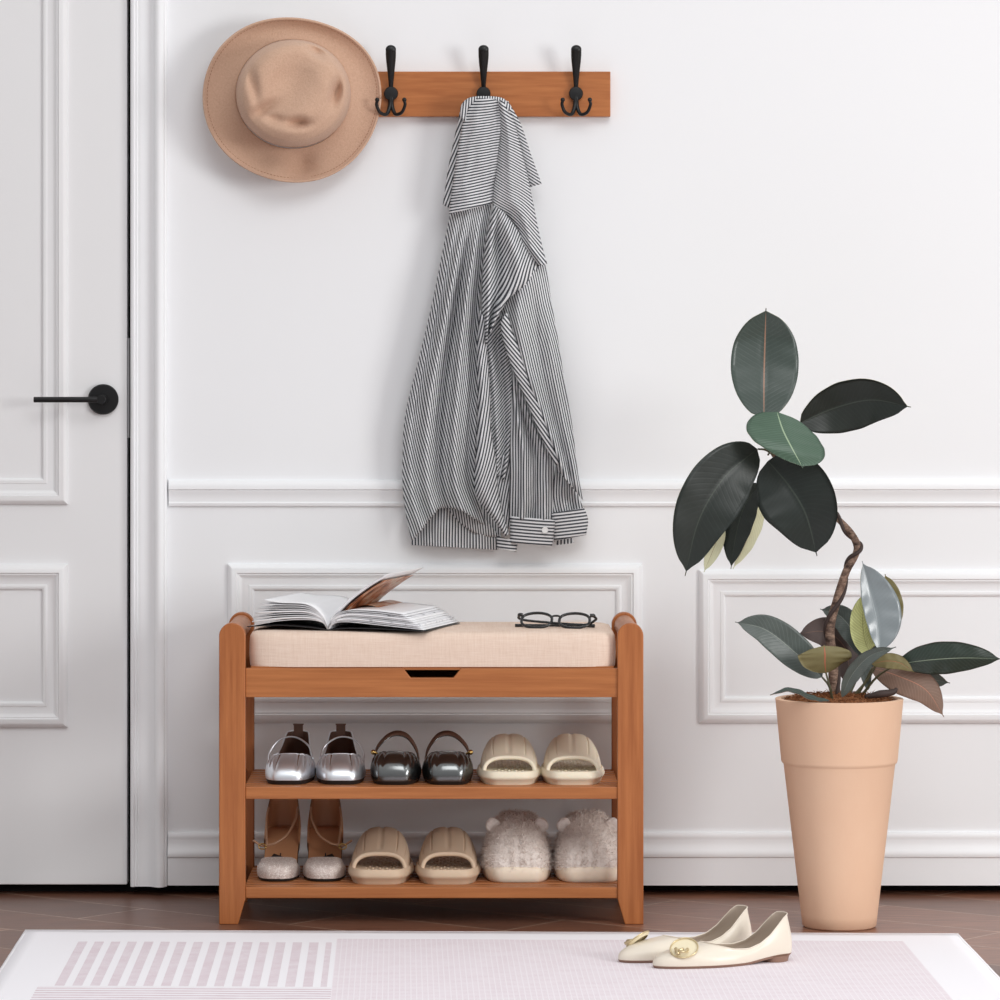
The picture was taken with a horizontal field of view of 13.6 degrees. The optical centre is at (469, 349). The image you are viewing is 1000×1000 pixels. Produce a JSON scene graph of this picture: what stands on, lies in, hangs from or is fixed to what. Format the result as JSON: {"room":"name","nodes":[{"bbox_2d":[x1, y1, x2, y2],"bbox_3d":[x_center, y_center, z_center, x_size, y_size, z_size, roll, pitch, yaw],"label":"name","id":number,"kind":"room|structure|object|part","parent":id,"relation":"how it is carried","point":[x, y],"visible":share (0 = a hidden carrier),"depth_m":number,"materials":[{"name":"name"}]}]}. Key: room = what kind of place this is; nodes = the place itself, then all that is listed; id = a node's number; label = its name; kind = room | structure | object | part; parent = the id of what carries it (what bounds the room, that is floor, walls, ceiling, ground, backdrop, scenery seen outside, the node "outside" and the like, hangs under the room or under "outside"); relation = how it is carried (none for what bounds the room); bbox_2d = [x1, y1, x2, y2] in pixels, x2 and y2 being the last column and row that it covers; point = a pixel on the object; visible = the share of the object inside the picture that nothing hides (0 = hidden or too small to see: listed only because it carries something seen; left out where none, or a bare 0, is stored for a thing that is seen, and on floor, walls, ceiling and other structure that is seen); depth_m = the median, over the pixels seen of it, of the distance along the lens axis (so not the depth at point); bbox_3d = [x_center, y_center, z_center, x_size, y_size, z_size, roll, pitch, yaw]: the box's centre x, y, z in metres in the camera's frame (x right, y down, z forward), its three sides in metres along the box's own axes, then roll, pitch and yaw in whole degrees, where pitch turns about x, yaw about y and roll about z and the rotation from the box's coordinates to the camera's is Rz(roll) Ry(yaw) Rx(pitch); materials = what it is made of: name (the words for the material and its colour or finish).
{"room":"home entryway","nodes":[
{"label":"home entryway","id":0,"kind":"room"},
{"bbox_2d":[0,890,999,976],"bbox_3d":[0.000,0.932,4.525,6.400,0.050,5.450,0,0,0],"label":"floor","id":1,"kind":"structure","parent":0,"point":[974,915],"depth_m":6.75,"materials":[{"name":"brown wood"}]},
{"bbox_2d":[219,612,642,923],"bbox_3d":[-0.061,0.669,6.778,0.670,0.476,0.288,0,0,0],"label":"bench","id":2,"kind":"object","parent":1,"relation":"on","point":[463,659],"visible":0.94,"depth_m":6.64,"materials":[{"name":"brown wood"}]},
{"bbox_3d":[-0.376,0.669,6.645,0.042,0.476,0.022,0,0,0],"label":"leg","id":3,"kind":"part","parent":2,"relation":"part of","materials":[{"name":"brown wood"}]},
{"bbox_3d":[-0.376,0.452,6.778,0.033,0.033,0.250,0,0,0],"label":"arm rail","id":4,"kind":"part","parent":2,"relation":"part of","materials":[{"name":"brown wood"}]},
{"bbox_3d":[-0.376,0.669,6.911,0.042,0.476,0.022,0,0,0],"label":"leg","id":5,"kind":"part","parent":2,"relation":"part of","materials":[{"name":"brown wood"}]},
{"bbox_2d":[253,799,300,880],"bbox_3d":[-0.312,0.790,6.814,0.080,0.118,0.216,0,0,1],"label":"shoe","id":6,"kind":"object","parent":2,"relation":"on","point":[282,835],"visible":0.98,"depth_m":6.84,"materials":[{"name":"brown leather"}]},
{"bbox_2d":[265,724,315,784],"bbox_3d":[-0.287,0.652,6.785,0.081,0.078,0.233,0,0,3],"label":"shoe","id":7,"kind":"object","parent":2,"relation":"on","point":[293,764],"visible":1,"depth_m":6.71,"materials":[{"name":"silver metal"}]},
{"bbox_3d":[-0.285,0.641,6.816,0.066,0.035,0.157,0,0,3],"label":"trim","id":8,"kind":"part","parent":7,"relation":"part of","materials":[{"name":"silver metal"}]},
{"bbox_2d":[303,799,351,880],"bbox_3d":[-0.231,0.790,6.814,0.080,0.118,0.216,0,0,-1],"label":"shoe","id":9,"kind":"object","parent":2,"relation":"on","point":[325,844],"visible":0.97,"depth_m":6.85,"materials":[{"name":"brown leather"}]},
{"bbox_2d":[316,724,365,784],"bbox_3d":[-0.209,0.652,6.785,0.081,0.078,0.233,0,0,-2],"label":"shoe","id":10,"kind":"object","parent":2,"relation":"on","point":[340,763],"visible":1,"depth_m":6.71,"materials":[{"name":"silver metal"}]},
{"bbox_3d":[-0.210,0.641,6.816,0.066,0.035,0.157,0,0,-2],"label":"trim","id":11,"kind":"part","parent":10,"relation":"part of","materials":[{"name":"silver metal"}]},
{"bbox_2d":[247,567,459,631],"bbox_3d":[-0.186,0.399,6.764,0.295,0.090,0.212,0,0,15],"label":"open magazine","id":12,"kind":"object","parent":2,"relation":"on","point":[363,610],"visible":1,"depth_m":6.70,"materials":[{"name":"white paper"}]},
{"bbox_2d":[345,575,412,610],"bbox_3d":[-0.150,0.396,6.763,0.074,0.060,0.178,0,0,15],"label":"print","id":13,"kind":"object","parent":12,"relation":"on","point":[367,599],"depth_m":6.73},
{"bbox_2d":[348,827,413,884],"bbox_3d":[-0.143,0.811,6.796,0.110,0.077,0.257,0,0,2],"label":"sandal","id":14,"kind":"object","parent":2,"relation":"on","point":[381,856],"visible":1,"depth_m":6.74,"materials":[{"name":"beige plastic"}]},
{"bbox_2d":[370,730,421,784],"bbox_3d":[-0.119,0.653,6.768,0.087,0.074,0.210,0,0,2],"label":"shoe","id":15,"kind":"object","parent":2,"relation":"on","point":[386,767],"visible":1,"depth_m":6.68,"materials":[{"name":"black leather"}]},
{"bbox_3d":[-0.117,0.657,6.794,0.062,0.030,0.146,0,0,2],"label":"trim","id":16,"kind":"part","parent":15,"relation":"part of","materials":[{"name":"black leather"}]},
{"bbox_3d":[-0.060,0.858,6.644,0.589,0.018,0.014,0,0,0],"label":"shelf rail","id":17,"kind":"part","parent":2,"relation":"part of","materials":[{"name":"brown wood"}]},
{"bbox_3d":[-0.060,0.700,6.644,0.589,0.020,0.014,0,0,0],"label":"shelf rail","id":18,"kind":"part","parent":2,"relation":"part of","materials":[{"name":"brown wood"}]},
{"bbox_3d":[-0.060,0.503,6.779,0.574,0.005,0.275,0,0,0],"label":"seat lid","id":19,"kind":"part","parent":2,"relation":"part of","materials":[{"name":"brown wood"}]},
{"bbox_2d":[249,622,615,666],"bbox_3d":[-0.060,0.474,6.777,0.583,0.058,0.282,0,0,0],"label":"seat cushion","id":20,"kind":"object","parent":2,"relation":"on","point":[463,644],"depth_m":6.64,"materials":[{"name":"beige fabric"}]},
{"bbox_3d":[-0.060,0.700,6.912,0.589,0.020,0.013,0,0,0],"label":"shelf rail","id":21,"kind":"part","parent":2,"relation":"part of","materials":[{"name":"brown wood"}]},
{"bbox_2d":[422,730,472,784],"bbox_3d":[-0.036,0.653,6.768,0.087,0.074,0.210,0,0,-1],"label":"shoe","id":22,"kind":"object","parent":2,"relation":"on","point":[438,767],"visible":1,"depth_m":6.68,"materials":[{"name":"black leather"}]},
{"bbox_3d":[-0.037,0.657,6.794,0.062,0.030,0.146,0,0,-1],"label":"trim","id":23,"kind":"part","parent":22,"relation":"part of","materials":[{"name":"black leather"}]},
{"bbox_2d":[415,827,480,884],"bbox_3d":[-0.036,0.811,6.796,0.110,0.077,0.257,0,0,-1],"label":"sandal","id":24,"kind":"object","parent":2,"relation":"on","point":[447,856],"visible":1,"depth_m":6.74,"materials":[{"name":"beige plastic"}]},
{"bbox_2d":[476,734,540,784],"bbox_3d":[0.063,0.656,6.790,0.108,0.070,0.257,0,0,0],"label":"sandal","id":25,"kind":"object","parent":2,"relation":"on","point":[506,759],"visible":1,"depth_m":6.73,"materials":[{"name":"beige plastic"}]},
{"bbox_2d":[479,808,553,882],"bbox_3d":[0.077,0.794,6.814,0.130,0.110,0.256,0,0,0],"label":"slipper","id":26,"kind":"object","parent":2,"relation":"on","point":[516,848],"visible":1,"depth_m":6.72,"materials":[{"name":"beige"}]},
{"bbox_2d":[515,612,596,628],"bbox_3d":[0.137,0.433,6.737,0.134,0.026,0.048,0,0,9],"label":"glasses","id":27,"kind":"object","parent":2,"relation":"on","point":[550,623],"visible":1,"depth_m":6.74,"materials":[{"name":"black plastic"}]},
{"bbox_2d":[540,734,604,784],"bbox_3d":[0.165,0.656,6.790,0.108,0.070,0.257,0,0,0],"label":"sandal","id":28,"kind":"object","parent":2,"relation":"on","point":[569,759],"visible":1,"depth_m":6.73,"materials":[{"name":"beige plastic"}]},
{"bbox_2d":[551,807,616,882],"bbox_3d":[0.190,0.794,6.814,0.130,0.110,0.256,0,0,0],"label":"slipper","id":29,"kind":"object","parent":2,"relation":"on","point":[584,850],"visible":0.94,"depth_m":6.72,"materials":[{"name":"grey fur"}]},
{"bbox_3d":[0.254,0.669,6.911,0.041,0.476,0.022,0,0,0],"label":"leg","id":30,"kind":"part","parent":2,"relation":"part of","materials":[{"name":"brown wood"}]},
{"bbox_3d":[0.254,0.452,6.778,0.033,0.033,0.250,0,0,0],"label":"arm rail","id":31,"kind":"part","parent":2,"relation":"part of","materials":[{"name":"brown wood"}]},
{"bbox_3d":[0.254,0.669,6.645,0.041,0.476,0.022,0,0,0],"label":"leg","id":32,"kind":"part","parent":2,"relation":"part of","materials":[{"name":"brown wood"}]},
{"bbox_2d":[0,930,999,999],"bbox_3d":[0.047,0.904,5.536,1.536,0.006,1.952,0,0,2],"label":"rug","id":33,"kind":"object","parent":1,"relation":"on","point":[42,964],"visible":0.95,"depth_m":6.10,"materials":[{"name":"white fabric"}]},
{"bbox_2d":[618,905,751,962],"bbox_3d":[0.319,0.866,6.237,0.225,0.070,0.076,0,0,-26],"label":"flat shoe","id":34,"kind":"object","parent":33,"relation":"on","point":[735,926],"visible":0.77,"depth_m":6.24,"materials":[{"name":"beige leather"}]},
{"bbox_3d":[0.249,0.873,6.218,0.038,0.025,0.031,0,0,-26],"label":"buckle plate","id":35,"kind":"part","parent":34,"relation":"part of","materials":[{"name":"gold metal"}]},
{"bbox_3d":[0.352,0.855,6.254,0.136,0.047,0.062,0,0,-26],"label":"trim","id":36,"kind":"part","parent":34,"relation":"part of","materials":[{"name":"beige leather"}]},
{"bbox_2d":[653,911,791,968],"bbox_3d":[0.370,0.866,6.170,0.225,0.070,0.076,0,0,-25],"label":"flat shoe","id":37,"kind":"object","parent":33,"relation":"on","point":[772,941],"visible":1,"depth_m":6.15,"materials":[{"name":"beige leather"}]},
{"bbox_3d":[0.312,0.873,6.128,0.038,0.025,0.031,0,0,-25],"label":"buckle plate","id":38,"kind":"part","parent":37,"relation":"part of","materials":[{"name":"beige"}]},
{"bbox_3d":[0.405,0.855,6.186,0.136,0.047,0.062,0,0,-25],"label":"trim","id":39,"kind":"part","parent":37,"relation":"part of","materials":[{"name":"beige leather"}]},
{"bbox_2d":[673,309,999,930],"bbox_3d":[0.575,0.420,6.611,0.518,0.974,0.202,0,0,0],"label":"rubber plant","id":40,"kind":"object","parent":1,"relation":"on","point":[839,749],"visible":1,"depth_m":6.56,"materials":[{"name":"green plant"}]},
{"bbox_3d":[0.581,0.728,6.611,0.202,0.360,0.202,0,0,0],"label":"pot","id":41,"kind":"part","parent":40,"relation":"part of","materials":[{"name":"ceramic"}]},
{"bbox_3d":[0.564,0.382,6.618,0.113,0.372,0.039,0,0,10],"label":"twining stem","id":42,"kind":"part","parent":40,"relation":"part of","materials":[{"name":"brown plant"}]},
{"bbox_2d":[167,0,999,884],"bbox_3d":[0.000,-0.401,7.060,6.400,2.584,0.120,0,0,0],"label":"wall","id":43,"kind":"structure","parent":0,"point":[830,168],"depth_m":7.00,"materials":[{"name":"white paint"}]},
{"bbox_2d":[0,0,134,890],"bbox_3d":[-0.998,-0.111,6.997,0.860,2.003,0.087,0,0,0],"label":"door","id":44,"kind":"structure","parent":43,"relation":"in","point":[65,340],"depth_m":7.00,"materials":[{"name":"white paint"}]},
{"bbox_3d":[-1.002,0.492,6.993,0.663,0.272,0.014,0,0,0],"label":"panel moulding","id":45,"kind":"part","parent":44,"relation":"part of","materials":[{"name":"white paint"}]},
{"bbox_3d":[-1.002,-0.378,6.993,0.663,1.269,0.014,0,0,0],"label":"panel moulding","id":46,"kind":"part","parent":44,"relation":"part of","materials":[{"name":"white paint"}]},
{"bbox_3d":[-0.663,0.082,6.964,0.120,0.015,0.022,0,0,0],"label":"lever","id":47,"kind":"part","parent":44,"relation":"part of","materials":[{"name":"black metal"}]},
{"bbox_3d":[-0.611,0.082,6.983,0.051,0.051,0.030,0,0,0],"label":"handle","id":48,"kind":"part","parent":44,"relation":"part of","materials":[{"name":"black metal"}]},
{"bbox_3d":[-0.570,0.063,7.017,0.003,0.167,0.026,0,0,0],"label":"lock plate","id":49,"kind":"part","parent":44,"relation":"part of","materials":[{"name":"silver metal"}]},
{"bbox_2d":[130,0,166,887],"bbox_3d":[-0.998,-0.142,6.997,0.987,2.070,0.046,0,0,0],"label":"trim","id":50,"kind":"structure","parent":43,"relation":"attached to","point":[148,18],"depth_m":6.99,"materials":[{"name":"white paint"}]},
{"bbox_2d":[228,564,641,722],"bbox_3d":[-0.058,0.489,6.995,0.690,0.265,0.014,0,0,0],"label":"trim","id":51,"kind":"structure","parent":43,"relation":"attached to","point":[243,579],"depth_m":6.99,"materials":[{"name":"white paint"}]},
{"bbox_2d":[375,45,609,116],"bbox_3d":[0.023,-0.446,6.974,0.421,0.118,0.053,0,0,0],"label":"coat rack","id":52,"kind":"object","parent":43,"relation":"attached to","point":[575,93],"visible":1,"depth_m":6.98,"materials":[{"name":"brown wood"}]},
{"bbox_2d":[202,17,381,182],"bbox_3d":[-0.288,-0.413,6.908,0.296,0.274,0.126,0,0,-8],"label":"felt hat","id":53,"kind":"object","parent":52,"relation":"hanging from","point":[316,83],"visible":1,"depth_m":6.94,"materials":[{"name":"brown fabric"}]},
{"bbox_3d":[-0.292,-0.424,6.905,0.190,0.180,0.116,0,0,0],"label":"crown","id":54,"kind":"part","parent":53,"relation":"part of","materials":[{"name":"fabric"}]},
{"bbox_2d":[402,96,587,551],"bbox_3d":[0.042,-0.042,6.944,0.308,0.754,0.077,0,0,0],"label":"striped shirt","id":55,"kind":"object","parent":52,"relation":"hanging from","point":[465,415],"visible":1,"depth_m":6.94,"materials":[{"name":"fabric"}]},
{"bbox_2d":[135,885,999,889],"bbox_3d":[0.000,0.899,7.093,6.400,0.016,0.075,0,0,0],"label":"trim","id":56,"kind":"structure","parent":43,"relation":"attached to","point":[169,887],"depth_m":7.06,"materials":[{"name":"black"}]},
{"bbox_2d":[167,832,999,884],"bbox_3d":[1.348,0.847,6.993,3.703,0.088,0.017,0,0,0],"label":"baseboard","id":57,"kind":"structure","parent":43,"relation":"attached to","point":[669,858],"depth_m":6.99,"materials":[{"name":"white paint"}]},
{"bbox_2d":[168,480,999,505],"bbox_3d":[1.349,0.238,6.995,3.702,0.043,0.014,0,0,0],"label":"trim","id":58,"kind":"structure","parent":43,"relation":"attached to","point":[181,492],"depth_m":6.99,"materials":[{"name":"white paint"}]},
{"bbox_2d":[699,570,999,722],"bbox_3d":[0.741,0.494,6.995,0.718,0.255,0.014,0,0,0],"label":"trim","id":59,"kind":"structure","parent":43,"relation":"attached to","point":[714,585],"depth_m":6.99,"materials":[{"name":"white paint"}]}
]}

